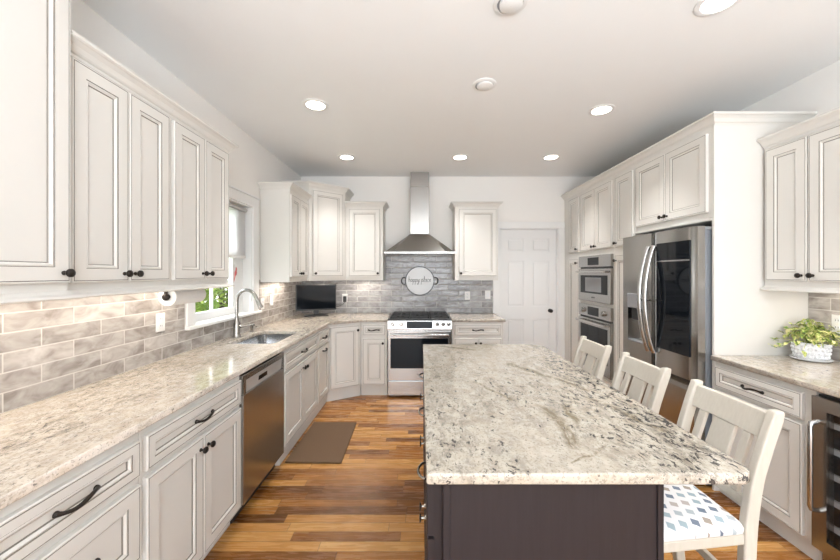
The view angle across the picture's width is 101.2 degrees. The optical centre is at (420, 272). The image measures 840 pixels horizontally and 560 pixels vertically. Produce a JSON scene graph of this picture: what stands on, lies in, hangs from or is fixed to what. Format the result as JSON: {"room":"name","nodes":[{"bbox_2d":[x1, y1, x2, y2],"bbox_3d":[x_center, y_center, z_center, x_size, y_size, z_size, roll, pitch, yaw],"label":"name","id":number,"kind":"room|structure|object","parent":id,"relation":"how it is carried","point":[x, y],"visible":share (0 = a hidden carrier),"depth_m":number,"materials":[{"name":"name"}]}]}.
{"room":"kitchen","nodes":[
{"label":"kitchen","id":0,"kind":"room"},
{"bbox_2d":[71,0,300,364],"bbox_3d":[-1.730,0.069,0.780,0.140,2.803,8.260,0,0,0],"label":"wall","id":1,"kind":"structure","parent":0,"point":[251,163],"depth_m":2.50,"materials":[{"name":"paint"}]},
{"bbox_2d":[0,0,84,304],"bbox_3d":[-1.447,-0.531,0.988,0.416,1.253,0.656,0,0,0],"label":"upper cabinet","id":2,"kind":"object","parent":1,"relation":"attached to","point":[35,35],"visible":1,"depth_m":1.15,"materials":[{"name":"beige paint"}]},
{"bbox_2d":[67,30,177,297],"bbox_3d":[-1.465,-0.399,1.542,0.380,0.988,0.552,0,0,0],"label":"upper cabinet","id":3,"kind":"object","parent":1,"relation":"attached to","point":[120,122],"visible":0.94,"depth_m":1.49,"materials":[{"name":"beige paint"}]},
{"bbox_2d":[0,280,300,413],"bbox_3d":[-1.654,0.311,2.769,0.009,0.482,3.978,0,0,0],"label":"tile backsplash","id":4,"kind":"structure","parent":1,"relation":"attached to","point":[48,349],"depth_m":1.72,"materials":[{"name":"beige tile"}]},
{"bbox_2d":[156,313,164,331],"bbox_3d":[-1.645,0.312,2.180,0.008,0.116,0.075,0,0,0],"label":"wall outlet","id":5,"kind":"object","parent":4,"relation":"attached to","point":[160,317],"visible":1,"depth_m":2.18,"materials":[{"name":"white plastic"}]},
{"bbox_2d":[270,295,272,305],"bbox_3d":[-1.645,0.300,3.800,0.009,0.116,0.075,0,0,0],"label":"light switch","id":6,"kind":"object","parent":4,"relation":"attached to","point":[271,296],"visible":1,"depth_m":3.79,"materials":[{"name":"white plastic"}]},
{"bbox_2d":[168,104,238,290],"bbox_3d":[-1.465,-0.399,2.122,0.380,0.988,0.605,0,0,0],"label":"upper cabinet","id":7,"kind":"object","parent":1,"relation":"attached to","point":[199,156],"visible":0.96,"depth_m":2.03,"materials":[{"name":"beige paint"}]},
{"bbox_2d":[158,289,205,305],"bbox_3d":[-1.460,0.130,2.118,0.104,0.120,0.316,0,0,0],"label":"paper towel holder","id":8,"kind":"object","parent":7,"relation":"attached to","point":[169,298],"visible":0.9,"depth_m":2.04,"materials":[{"name":"white paper"}]},
{"bbox_2d":[185,184,261,329],"bbox_3d":[-1.706,-0.176,2.962,0.183,1.157,1.105,0,0,0],"label":"window","id":9,"kind":"structure","parent":1,"relation":"in","point":[247,276],"depth_m":3.32,"materials":[{"name":"white paint"}]},
{"bbox_2d":[229,203,246,258],"bbox_3d":[-1.715,-0.385,2.950,0.040,0.490,0.840,0,0,0],"label":"roller shade","id":10,"kind":"object","parent":9,"relation":"attached to","point":[236,213],"visible":0.38,"depth_m":3.20,"materials":[{"name":"white fabric"}]},
{"bbox_2d":[258,182,311,281],"bbox_3d":[-1.476,-0.414,3.800,0.358,1.018,0.615,0,0,0],"label":"upper cabinet","id":11,"kind":"object","parent":1,"relation":"attached to","point":[284,208],"visible":1,"depth_m":3.54,"materials":[{"name":"beige paint"}]},
{"bbox_2d":[301,177,593,312],"bbox_3d":[0.480,0.069,4.840,4.280,2.803,0.140,0,0,0],"label":"wall","id":12,"kind":"structure","parent":0,"point":[525,199],"depth_m":4.77,"materials":[{"name":"paint"}]},
{"bbox_2d":[280,181,353,280],"bbox_3d":[-1.289,-0.496,4.412,0.732,1.183,0.706,0,0,0],"label":"upper cabinet","id":13,"kind":"object","parent":12,"relation":"attached to","point":[326,203],"visible":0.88,"depth_m":4.25,"materials":[{"name":"beige paint"}]},
{"bbox_2d":[345,201,388,279],"bbox_3d":[-0.705,-0.409,4.575,0.534,1.008,0.380,0,0,0],"label":"upper cabinet","id":14,"kind":"object","parent":12,"relation":"attached to","point":[365,221],"visible":1,"depth_m":4.43,"materials":[{"name":"beige paint"}]},
{"bbox_2d":[302,255,492,312],"bbox_3d":[-0.328,0.153,4.764,2.640,0.797,0.009,0,0,0],"label":"tile backsplash","id":15,"kind":"structure","parent":12,"relation":"attached to","point":[389,295],"depth_m":4.76,"materials":[{"name":"grey tile"}]},
{"bbox_2d":[336,296,346,306],"bbox_3d":[-1.166,0.398,4.705,0.297,0.155,0.046,0,0,-13],"label":"power adapter","id":16,"kind":"object","parent":15,"relation":"attached to","point":[344,297],"visible":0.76,"depth_m":4.71,"materials":[{"name":"plastic"}]},
{"bbox_2d":[401,266,437,295],"bbox_3d":[-0.017,0.108,4.750,0.514,0.404,0.018,0,0,0],"label":"wall sign","id":17,"kind":"object","parent":15,"relation":"attached to","point":[419,281],"visible":1,"depth_m":4.75,"materials":[{"name":"white ceramic"}]},
{"bbox_2d":[465,291,469,299],"bbox_3d":[0.640,0.312,4.755,0.075,0.116,0.008,0,0,0],"label":"wall outlet","id":18,"kind":"object","parent":15,"relation":"attached to","point":[467,293],"visible":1,"depth_m":4.75,"materials":[{"name":"white plastic"}]},
{"bbox_2d":[485,291,489,298],"bbox_3d":[0.920,0.300,4.755,0.075,0.116,0.009,0,0,0],"label":"light switch","id":19,"kind":"object","parent":15,"relation":"attached to","point":[487,293],"visible":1,"depth_m":4.75,"materials":[{"name":"white plastic"}]},
{"bbox_2d":[384,172,454,254],"bbox_3d":[-0.018,-0.788,4.535,0.892,1.086,0.446,0,0,0],"label":"range hood","id":20,"kind":"object","parent":12,"relation":"attached to","point":[419,241],"visible":1,"depth_m":4.55,"materials":[{"name":"silver metal"}]},
{"bbox_2d":[449,201,502,279],"bbox_3d":[0.715,-0.409,4.575,0.662,1.008,0.380,0,0,0],"label":"upper cabinet","id":21,"kind":"object","parent":12,"relation":"attached to","point":[475,223],"visible":1,"depth_m":4.43,"materials":[{"name":"beige paint"}]},
{"bbox_2d":[501,230,555,352],"bbox_3d":[1.493,0.425,4.805,0.792,2.073,0.110,0,0,0],"label":"door","id":22,"kind":"structure","parent":12,"relation":"in","point":[528,257],"depth_m":4.82,"materials":[{"name":"white paint"}]},
{"bbox_2d":[493,222,564,357],"bbox_3d":[1.489,0.383,4.785,0.988,2.175,0.070,0,0,0],"label":"trim","id":23,"kind":"structure","parent":12,"relation":"attached to","point":[560,232],"depth_m":4.75,"materials":[{"name":"white paint"}]},
{"bbox_2d":[82,0,839,176],"bbox_3d":[0.480,-1.383,0.780,4.560,0.100,8.260,0,0,0],"label":"ceiling","id":24,"kind":"structure","parent":0,"point":[396,78],"depth_m":2.27,"materials":[{"name":"paint"}]},
{"bbox_2d":[302,99,328,110],"bbox_3d":[-0.835,-1.328,2.735,0.200,0.008,0.200,0,0,0],"label":"recessed light","id":25,"kind":"object","parent":24,"relation":"in","point":[311,104],"visible":1,"depth_m":2.73,"materials":[{"name":"white paint"}]},
{"bbox_2d":[338,154,354,159],"bbox_3d":[-0.855,-1.328,3.970,0.200,0.008,0.200,0,0,0],"label":"recessed light","id":26,"kind":"object","parent":24,"relation":"in","point":[342,156],"visible":1,"depth_m":3.96,"materials":[{"name":"white"}]},
{"bbox_2d":[451,154,468,159],"bbox_3d":[0.449,-1.328,3.970,0.200,0.008,0.200,0,0,0],"label":"recessed light","id":27,"kind":"object","parent":24,"relation":"in","point":[458,156],"visible":1,"depth_m":3.96,"materials":[{"name":"white"}]},
{"bbox_2d":[472,78,495,90],"bbox_3d":[0.447,-1.321,2.437,0.166,0.022,0.166,0,0,0],"label":"smoke detector","id":28,"kind":"object","parent":24,"relation":"in","point":[483,84],"visible":1,"depth_m":2.41,"materials":[{"name":"white paint"}]},
{"bbox_2d":[493,0,527,15],"bbox_3d":[0.439,-1.321,1.700,0.166,0.022,0.166,0,0,0],"label":"smoke detector","id":29,"kind":"object","parent":24,"relation":"in","point":[501,7],"visible":1,"depth_m":1.70,"materials":[{"name":"white paint"}]},
{"bbox_2d":[542,154,559,159],"bbox_3d":[1.496,-1.328,3.970,0.200,0.008,0.200,0,0,0],"label":"recessed light","id":30,"kind":"object","parent":24,"relation":"in","point":[551,156],"visible":1,"depth_m":3.96,"materials":[{"name":"white"}]},
{"bbox_2d":[588,104,614,115],"bbox_3d":[1.474,-1.328,2.820,0.200,0.008,0.200,0,0,0],"label":"recessed light","id":31,"kind":"object","parent":24,"relation":"in","point":[603,109],"visible":1,"depth_m":2.81,"materials":[{"name":"white"}]},
{"bbox_2d":[693,0,740,16],"bbox_3d":[1.462,-1.328,1.690,0.200,0.008,0.200,0,0,0],"label":"recessed light","id":32,"kind":"object","parent":24,"relation":"in","point":[703,8],"visible":1,"depth_m":1.72,"materials":[{"name":"white"}]},
{"bbox_2d":[204,395,812,559],"bbox_3d":[0.480,1.500,0.780,4.560,0.060,8.260,0,0,0],"label":"floor","id":33,"kind":"structure","parent":0,"point":[365,506],"depth_m":2.20,"materials":[{"name":"orange wood"}]},
{"bbox_2d":[0,433,140,559],"bbox_3d":[-1.330,1.028,1.042,0.649,0.883,0.505,0,0,0],"label":"base cabinet","id":34,"kind":"object","parent":33,"relation":"on","point":[92,511],"visible":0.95,"depth_m":1.07,"materials":[{"name":"beige paint"}]},
{"bbox_2d":[138,376,240,559],"bbox_3d":[-1.330,1.028,1.656,0.650,0.883,0.716,0,0,0],"label":"base cabinet","id":35,"kind":"object","parent":33,"relation":"on","point":[190,478],"visible":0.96,"depth_m":1.58,"materials":[{"name":"beige paint"}]},
{"bbox_2d":[230,352,283,523],"bbox_3d":[-1.342,1.036,2.323,0.605,0.868,0.602,0,0,0],"label":"dishwasher","id":36,"kind":"object","parent":33,"relation":"on","point":[262,386],"visible":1,"depth_m":2.24,"materials":[{"name":"metal"}]},
{"bbox_2d":[275,332,317,465],"bbox_3d":[-1.330,1.028,3.066,0.650,0.883,0.868,0,0,0],"label":"base cabinet","id":37,"kind":"object","parent":33,"relation":"on","point":[300,359],"visible":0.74,"depth_m":2.98,"materials":[{"name":"beige paint"}]},
{"bbox_2d":[285,422,356,463],"bbox_3d":[-0.831,1.462,3.014,0.438,0.016,0.717,0,0,0],"label":"kitchen mat","id":38,"kind":"object","parent":33,"relation":"on","point":[324,442],"visible":1,"depth_m":2.92,"materials":[{"name":"brown rubber"}]},
{"bbox_2d":[315,326,328,416],"bbox_3d":[-1.330,1.028,3.712,0.649,0.883,0.421,0,0,0],"label":"base cabinet","id":39,"kind":"object","parent":33,"relation":"on","point":[323,334],"visible":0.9,"depth_m":3.68,"materials":[{"name":"beige paint"}]},
{"bbox_2d":[326,322,360,401],"bbox_3d":[-1.188,1.028,4.338,0.933,0.883,0.833,0,0,0],"label":"base cabinet","id":40,"kind":"object","parent":33,"relation":"on","point":[344,340],"visible":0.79,"depth_m":4.02,"materials":[{"name":"beige paint"}]},
{"bbox_2d":[0,313,391,509],"bbox_3d":[-1.030,0.569,2.768,1.250,0.032,3.977,0,0,0],"label":"countertop","id":41,"kind":"structure","parent":40,"relation":"on","point":[41,441],"depth_m":1.43,"materials":[{"name":"beige stone"}]},
{"bbox_2d":[232,288,262,337],"bbox_3d":[-1.494,0.343,3.011,0.263,0.420,0.128,0,0,0],"label":"kitchen faucet","id":42,"kind":"object","parent":41,"relation":"on","point":[236,325],"visible":1,"depth_m":2.97,"materials":[{"name":"silver metal"}]},
{"bbox_2d":[236,334,292,343],"bbox_3d":[-1.340,0.681,3.000,0.404,0.190,0.624,0,0,0],"label":"sink","id":43,"kind":"object","parent":41,"relation":"in","point":[263,338],"visible":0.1,"depth_m":3.29,"materials":[{"name":"silver metal"}]},
{"bbox_2d":[296,284,335,316],"bbox_3d":[-1.360,0.351,4.480,0.504,0.402,0.170,0,0,-24],"label":"television","id":44,"kind":"object","parent":41,"relation":"on","point":[315,298],"visible":1,"depth_m":4.46,"materials":[{"name":"plastic"}]},
{"bbox_2d":[361,321,387,394],"bbox_3d":[-0.561,1.028,4.412,0.314,0.883,0.676,0,0,0],"label":"base cabinet","id":45,"kind":"object","parent":33,"relation":"on","point":[374,335],"visible":0.94,"depth_m":4.12,"materials":[{"name":"beige paint"}]},
{"bbox_2d":[387,312,451,394],"bbox_3d":[-0.016,0.997,4.372,0.758,0.947,0.717,0,0,0],"label":"gas range","id":46,"kind":"object","parent":33,"relation":"on","point":[407,332],"visible":0.72,"depth_m":4.07,"materials":[{"name":"silver metal"}]},
{"bbox_2d":[388,313,451,320],"bbox_3d":[-0.016,0.554,4.405,0.758,0.019,0.650,0,0,0],"label":"cooktop","id":47,"kind":"object","parent":46,"relation":"in","point":[394,316],"depth_m":4.13,"materials":[{"name":"black glass"}]},
{"bbox_2d":[451,322,502,343],"bbox_3d":[0.680,1.028,4.412,0.610,0.883,0.676,0,0,0],"label":"base cabinet","id":48,"kind":"object","parent":33,"relation":"on","point":[461,332],"visible":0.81,"depth_m":4.11,"materials":[{"name":"beige paint"}]},
{"bbox_2d":[448,313,505,321],"bbox_3d":[0.689,0.569,4.431,0.634,0.032,0.652,0,0,0],"label":"countertop","id":49,"kind":"structure","parent":48,"relation":"on","point":[456,317],"depth_m":4.29,"materials":[{"name":"beige stone"}]},
{"bbox_2d":[417,370,663,559],"bbox_3d":[0.339,1.028,1.781,0.706,0.883,1.598,0,0,0],"label":"kitchen island","id":50,"kind":"object","parent":33,"relation":"on","point":[462,521],"visible":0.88,"depth_m":0.99,"materials":[{"name":"brown wood"}]},
{"bbox_2d":[423,344,749,483],"bbox_3d":[0.475,0.569,1.816,0.920,0.032,1.732,0,0,0],"label":"island countertop","id":51,"kind":"structure","parent":50,"relation":"on","point":[495,413],"depth_m":1.23,"materials":[{"name":"beige stone"}]},
{"bbox_2d":[561,188,580,361],"bbox_3d":[2.269,0.202,4.525,0.686,2.536,0.480,0,0,0],"label":"tall cabinet","id":52,"kind":"object","parent":33,"relation":"on","point":[572,199],"visible":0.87,"depth_m":4.49,"materials":[{"name":"beige paint"}]},
{"bbox_2d":[572,336,611,379],"bbox_3d":[1.005,0.980,2.505,0.557,0.980,0.488,0,0,0],"label":"counter stool","id":53,"kind":"object","parent":33,"relation":"on","point":[593,350],"visible":0.32,"depth_m":2.48,"materials":[{"name":"beige wood"}]},
{"bbox_2d":[576,169,614,385],"bbox_3d":[2.269,0.202,3.908,0.686,2.536,0.751,0,0,0],"label":"tall cabinet","id":54,"kind":"object","parent":33,"relation":"on","point":[598,193],"visible":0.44,"depth_m":3.81,"materials":[{"name":"beige paint"}]},
{"bbox_2d":[575,254,613,304],"bbox_3d":[2.212,0.064,3.908,0.640,0.525,0.724,0,0,0],"label":"wall oven","id":55,"kind":"object","parent":54,"relation":"in","point":[596,274],"visible":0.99,"depth_m":3.81,"materials":[{"name":"metal"}]},
{"bbox_2d":[575,302,613,379],"bbox_3d":[2.212,0.734,3.908,0.640,0.739,0.724,0,0,0],"label":"wall oven","id":56,"kind":"object","parent":54,"relation":"in","point":[595,321],"visible":0.2,"depth_m":3.76,"materials":[{"name":"metal"}]},
{"bbox_2d":[610,158,643,388],"bbox_3d":[2.269,0.202,3.361,0.686,2.536,0.338,0,0,0],"label":"tall cabinet","id":57,"kind":"object","parent":33,"relation":"on","point":[624,172],"visible":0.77,"depth_m":3.39,"materials":[{"name":"beige paint"}]},
{"bbox_2d":[611,352,670,413],"bbox_3d":[1.005,0.980,1.955,0.557,0.980,0.488,0,0,0],"label":"counter stool","id":58,"kind":"object","parent":33,"relation":"on","point":[642,372],"visible":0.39,"depth_m":1.92,"materials":[{"name":"beige wood"}]},
{"bbox_2d":[623,226,711,485],"bbox_3d":[2.167,0.574,2.767,0.796,1.792,0.826,0,0,0],"label":"refrigerator","id":59,"kind":"object","parent":33,"relation":"on","point":[667,275],"visible":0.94,"depth_m":2.55,"materials":[{"name":"silver metal"}]},
{"bbox_2d":[664,379,784,559],"bbox_3d":[1.005,0.980,1.405,0.557,0.980,0.488,0,0,0],"label":"counter stool","id":60,"kind":"object","parent":33,"relation":"on","point":[693,520],"visible":0.56,"depth_m":1.26,"materials":[{"name":"beige wood"}]},
{"bbox_2d":[664,484,743,541],"bbox_3d":[0.937,0.892,1.405,0.421,0.054,0.488,0,0,0],"label":"cushion","id":61,"kind":"object","parent":60,"relation":"on","point":[690,515],"depth_m":1.23,"materials":[{"name":"fabric"}]},
{"bbox_2d":[705,111,817,490],"bbox_3d":[2.273,0.202,2.311,0.687,2.536,0.071,0,0,0],"label":"end panel","id":62,"kind":"object","parent":33,"relation":"on","point":[746,317],"visible":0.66,"depth_m":2.33,"materials":[{"name":"beige paint"}]},
{"bbox_2d":[715,361,822,559],"bbox_3d":[2.267,1.028,2.027,0.680,0.883,0.594,0,0,0],"label":"base cabinet","id":63,"kind":"object","parent":33,"relation":"on","point":[784,509],"visible":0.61,"depth_m":1.88,"materials":[{"name":"beige paint"}]},
{"bbox_2d":[711,355,839,397],"bbox_3d":[2.279,0.569,1.661,0.657,0.032,1.323,0,0,0],"label":"countertop","id":64,"kind":"structure","parent":63,"relation":"on","point":[821,377],"depth_m":1.99,"materials":[{"name":"beige stone"}]},
{"bbox_2d":[789,354,833,362],"bbox_3d":[2.480,0.545,2.195,0.192,0.015,0.192,0,0,0],"label":"saucer","id":65,"kind":"object","parent":64,"relation":"on","point":[790,355],"visible":0.46,"depth_m":2.14,"materials":[{"name":"white ceramic"}]},
{"bbox_2d":[769,318,839,360],"bbox_3d":[2.420,0.414,2.168,0.331,0.257,0.255,0,0,0],"label":"potted plant","id":66,"kind":"object","parent":65,"relation":"on","point":[814,346],"visible":1,"depth_m":2.15,"materials":[{"name":"green plant"}]},
{"bbox_2d":[807,394,839,559],"bbox_3d":[2.230,1.036,1.422,0.670,0.868,0.600,0,0,0],"label":"wine cooler","id":67,"kind":"object","parent":33,"relation":"on","point":[823,431],"visible":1,"depth_m":1.68,"materials":[{"name":"silver glass"}]},
{"bbox_2d":[823,553,832,559],"bbox_3d":[2.240,1.420,1.422,0.490,0.100,0.592,0,0,0],"label":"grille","id":68,"kind":"object","parent":67,"relation":"attached to","point":[825,557],"depth_m":1.70,"materials":[{"name":"brown metal"}]},
{"bbox_2d":[834,423,839,430],"bbox_3d":[2.261,0.742,1.422,0.528,0.026,0.540,0,0,0],"label":"shelf","id":69,"kind":"object","parent":67,"relation":"attached to","point":[836,425],"depth_m":1.66,"materials":[{"name":"grey metal"}]},
{"bbox_2d":[834,448,839,456],"bbox_3d":[2.261,0.867,1.422,0.528,0.026,0.540,0,0,0],"label":"shelf","id":70,"kind":"object","parent":67,"relation":"attached to","point":[836,450],"depth_m":1.66,"materials":[{"name":"grey metal"}]},
{"bbox_2d":[834,474,839,483],"bbox_3d":[2.261,0.992,1.422,0.528,0.026,0.540,0,0,0],"label":"shelf","id":71,"kind":"object","parent":67,"relation":"attached to","point":[836,476],"depth_m":1.66,"materials":[{"name":"grey metal"}]},
{"bbox_2d":[834,500,839,509],"bbox_3d":[2.261,1.117,1.422,0.528,0.026,0.540,0,0,0],"label":"shelf","id":72,"kind":"object","parent":67,"relation":"attached to","point":[836,502],"depth_m":1.66,"materials":[{"name":"grey metal"}]},
{"bbox_2d":[834,525,839,535],"bbox_3d":[2.261,1.242,1.422,0.528,0.026,0.540,0,0,0],"label":"shelf","id":73,"kind":"object","parent":67,"relation":"attached to","point":[836,527],"depth_m":1.66,"materials":[{"name":"grey metal"}]},
{"bbox_2d":[740,60,839,361],"bbox_3d":[2.690,0.069,0.780,0.140,2.803,8.260,0,0,0],"label":"wall","id":74,"kind":"structure","parent":0,"point":[819,91],"depth_m":2.32,"materials":[{"name":"paint"}]},
{"bbox_2d":[630,116,711,233],"bbox_3d":[2.269,-0.712,2.768,0.686,0.708,0.844,0,0,0],"label":"upper cabinet","id":75,"kind":"object","parent":74,"relation":"attached to","point":[673,175],"visible":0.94,"depth_m":2.66,"materials":[{"name":"beige paint"}]},
{"bbox_2d":[757,107,839,293],"bbox_3d":[2.436,-0.392,2.042,0.358,1.013,0.560,0,0,0],"label":"upper cabinet","id":76,"kind":"object","parent":74,"relation":"attached to","point":[802,159],"visible":1,"depth_m":2.07,"materials":[{"name":"beige paint"}]},
{"bbox_2d":[808,293,839,361],"bbox_3d":[2.614,0.311,1.662,0.009,0.482,1.324,0,0,0],"label":"tile backsplash","id":77,"kind":"structure","parent":74,"relation":"attached to","point":[821,306],"depth_m":2.23,"materials":[{"name":"beige tile"}]},
{"bbox_2d":[832,314,839,333],"bbox_3d":[2.605,0.320,2.130,0.008,0.116,0.120,0,0,0],"label":"wall outlet","id":78,"kind":"object","parent":77,"relation":"attached to","point":[835,318],"visible":0.89,"depth_m":2.16,"materials":[{"name":"white plastic"}]},
{"label":"outside","id":79,"kind":"structure","parent":0,"visible":0},
{"bbox_3d":[-8.910,1.770,8.000,14.180,0.100,24.000,0,0,0],"label":"ground","id":80,"kind":"structure","parent":79,"visible":0},
{"bbox_2d":[195,288,227,312],"bbox_3d":[-4.675,-0.475,6.361,2.215,4.397,2.239,0,0,0],"label":"leafy shrub","id":81,"kind":"object","parent":80,"relation":"on","point":[205,306],"visible":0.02,"depth_m":6.54,"materials":[{"name":"green plant"}]},
{"bbox_2d":[195,279,228,311],"bbox_3d":[-4.992,-0.237,8.729,2.444,3.922,2.373,0,0,0],"label":"leafy shrub","id":82,"kind":"object","parent":80,"relation":"on","point":[226,295],"visible":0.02,"depth_m":8.64,"materials":[{"name":"green plant"}]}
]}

